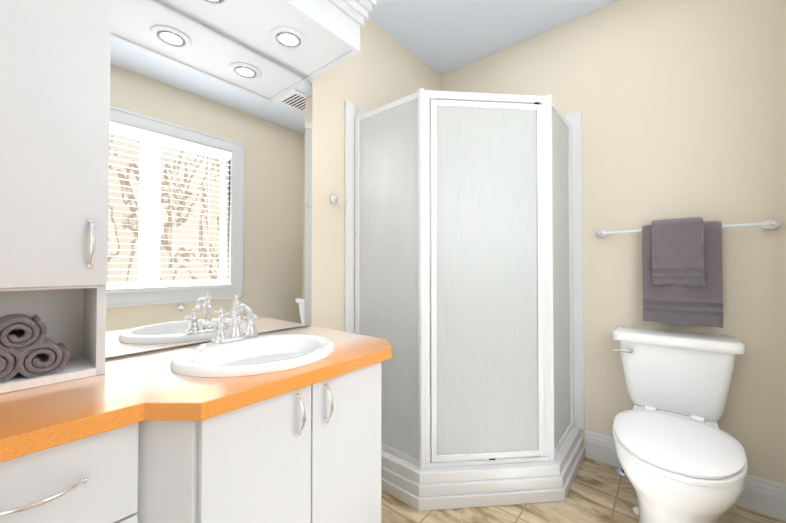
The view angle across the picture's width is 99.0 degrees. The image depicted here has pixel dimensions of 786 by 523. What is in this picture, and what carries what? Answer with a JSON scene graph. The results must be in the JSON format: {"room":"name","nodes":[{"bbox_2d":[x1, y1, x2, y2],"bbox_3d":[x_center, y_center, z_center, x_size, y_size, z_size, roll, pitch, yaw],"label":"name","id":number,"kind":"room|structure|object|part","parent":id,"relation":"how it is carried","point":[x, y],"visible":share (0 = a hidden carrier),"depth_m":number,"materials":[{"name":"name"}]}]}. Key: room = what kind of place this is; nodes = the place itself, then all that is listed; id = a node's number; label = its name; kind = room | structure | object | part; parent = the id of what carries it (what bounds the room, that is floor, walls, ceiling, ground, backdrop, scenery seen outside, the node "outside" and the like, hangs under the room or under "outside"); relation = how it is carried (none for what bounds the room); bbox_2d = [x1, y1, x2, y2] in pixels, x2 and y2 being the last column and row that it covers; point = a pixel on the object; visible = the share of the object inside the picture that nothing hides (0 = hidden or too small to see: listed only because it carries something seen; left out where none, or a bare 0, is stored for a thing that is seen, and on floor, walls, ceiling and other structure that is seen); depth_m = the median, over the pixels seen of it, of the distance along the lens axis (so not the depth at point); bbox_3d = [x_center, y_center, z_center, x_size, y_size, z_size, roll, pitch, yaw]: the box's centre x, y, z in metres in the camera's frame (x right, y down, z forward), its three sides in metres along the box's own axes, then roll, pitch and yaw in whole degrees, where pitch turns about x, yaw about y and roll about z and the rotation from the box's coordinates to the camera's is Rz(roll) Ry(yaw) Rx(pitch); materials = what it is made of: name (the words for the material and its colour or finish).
{"room":"bathroom","nodes":[
{"label":"bathroom","id":0,"kind":"room"},
{"bbox_2d":[105,17,439,358],"bbox_3d":[-0.717,-0.163,1.263,0.120,2.440,3.425,-1,-1,40],"label":"wall","id":1,"kind":"structure","parent":0,"point":[382,67],"depth_m":1.71,"materials":[{"name":"paint"}]},
{"bbox_2d":[105,0,311,357],"bbox_3d":[-0.620,-0.279,1.271,0.018,1.129,0.768,-1,-1,40],"label":"mirror","id":2,"kind":"object","parent":1,"relation":"attached to","point":[210,179],"visible":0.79,"depth_m":1.18,"materials":[{"name":"clear glass"}]},
{"bbox_2d":[157,0,375,80],"bbox_3d":[-0.470,-0.970,1.169,0.394,0.261,0.786,-1,-1,40],"label":"soffit","id":3,"kind":"object","parent":1,"relation":"attached to","point":[308,40],"visible":0.98,"depth_m":1.24,"materials":[{"name":"white paint"}]},
{"bbox_2d":[330,194,348,206],"bbox_3d":[-0.272,-0.303,1.655,0.065,0.068,0.090,-1,-1,40],"label":"hook","id":4,"kind":"object","parent":1,"relation":"attached to","point":[334,198],"visible":1,"depth_m":1.66,"materials":[{"name":"white metal"}]},
{"bbox_2d":[368,0,618,75],"bbox_3d":[-0.011,-1.441,0.697,1.955,0.100,3.425,-1,-1,40],"label":"ceiling","id":5,"kind":"structure","parent":0,"point":[440,37],"depth_m":1.93,"materials":[{"name":"paint"}]},
{"bbox_2d":[381,457,785,522],"bbox_3d":[-0.011,1.098,0.659,1.955,0.100,3.425,-1,-1,40],"label":"floor","id":6,"kind":"structure","parent":0,"point":[599,492],"depth_m":1.43,"materials":[{"name":"wood"}]},
{"bbox_2d":[0,356,391,522],"bbox_3d":[-0.613,0.686,0.827,0.576,0.729,1.367,-1,-1,40],"label":"bathroom vanity","id":7,"kind":"object","parent":6,"relation":"on","point":[249,424],"depth_m":0.76,"materials":[{"name":"white laminate"}]},
{"bbox_2d":[0,325,391,475],"bbox_3d":[-0.608,0.304,0.845,0.568,0.036,1.390,-1,-1,40],"label":"countertop","id":8,"kind":"structure","parent":7,"relation":"on","point":[59,411],"depth_m":0.70,"materials":[{"name":"orange laminate"}]},
{"bbox_3d":[-0.820,-0.524,0.742,0.018,1.162,0.301,-1,-1,40],"label":"tower door","id":9,"kind":"part","parent":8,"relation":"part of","materials":[{"name":"white laminate"}]},
{"bbox_3d":[-0.725,-0.044,0.809,0.033,0.127,0.017,-1,-1,40],"label":"tower handle","id":10,"kind":"part","parent":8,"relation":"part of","materials":[{"name":"silver metal"}]},
{"bbox_2d":[208,295,263,343],"bbox_3d":[-0.507,0.192,1.132,0.147,0.153,0.158,-1,-1,40],"label":"faucet","id":11,"kind":"object","parent":8,"relation":"on","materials":[{"name":"silver metal"}]},
{"bbox_2d":[144,328,363,391],"bbox_3d":[-0.416,0.342,1.055,0.430,0.149,0.480,-1,-1,40],"label":"sink","id":12,"kind":"object","parent":8,"relation":"in","point":[207,365],"depth_m":1.06,"materials":[{"name":"white ceramic"}]},
{"bbox_2d":[344,88,584,510],"bbox_3d":[0.403,0.112,1.791,0.923,1.906,0.933,-1,-1,40],"label":"shower","id":13,"kind":"object","parent":6,"relation":"on","point":[469,256],"visible":0.94,"depth_m":1.54,"materials":[{"name":"white glass"}]},
{"bbox_2d":[612,326,746,522],"bbox_3d":[1.084,0.690,1.304,0.448,0.737,0.774,-1,-1,40],"label":"toilet","id":14,"kind":"object","parent":6,"relation":"on","point":[681,455],"visible":1,"depth_m":1.26,"materials":[{"name":"white ceramic"}]},
{"bbox_3d":[1.263,0.496,1.518,0.440,0.343,0.221,-1,-1,40],"label":"tank","id":15,"kind":"part","parent":14,"relation":"part of","materials":[{"name":"white ceramic"}]},
{"bbox_3d":[1.000,0.636,1.197,0.368,0.046,0.501,-1,-1,40],"label":"seat","id":16,"kind":"part","parent":14,"relation":"part of","materials":[{"name":"white plastic"}]},
{"bbox_2d":[440,0,785,484],"bbox_3d":[1.043,-0.152,1.951,1.715,2.440,0.120,-1,-1,40],"label":"wall","id":17,"kind":"structure","parent":0,"point":[680,105],"depth_m":1.61,"materials":[{"name":"paint"}]},
{"bbox_2d":[585,430,785,520],"bbox_3d":[1.344,0.993,1.597,0.753,0.140,0.016,-1,-1,40],"label":"baseboard","id":18,"kind":"structure","parent":17,"relation":"attached to","point":[763,496],"depth_m":1.43,"materials":[{"name":"white wood"}]},
{"bbox_2d":[595,217,782,327],"bbox_3d":[1.320,0.046,1.559,0.672,0.492,0.121,-1,-1,40],"label":"towel rail","id":19,"kind":"object","parent":17,"relation":"attached to","point":[682,271],"visible":1,"depth_m":1.51,"materials":[{"name":"fabric"}]}
]}

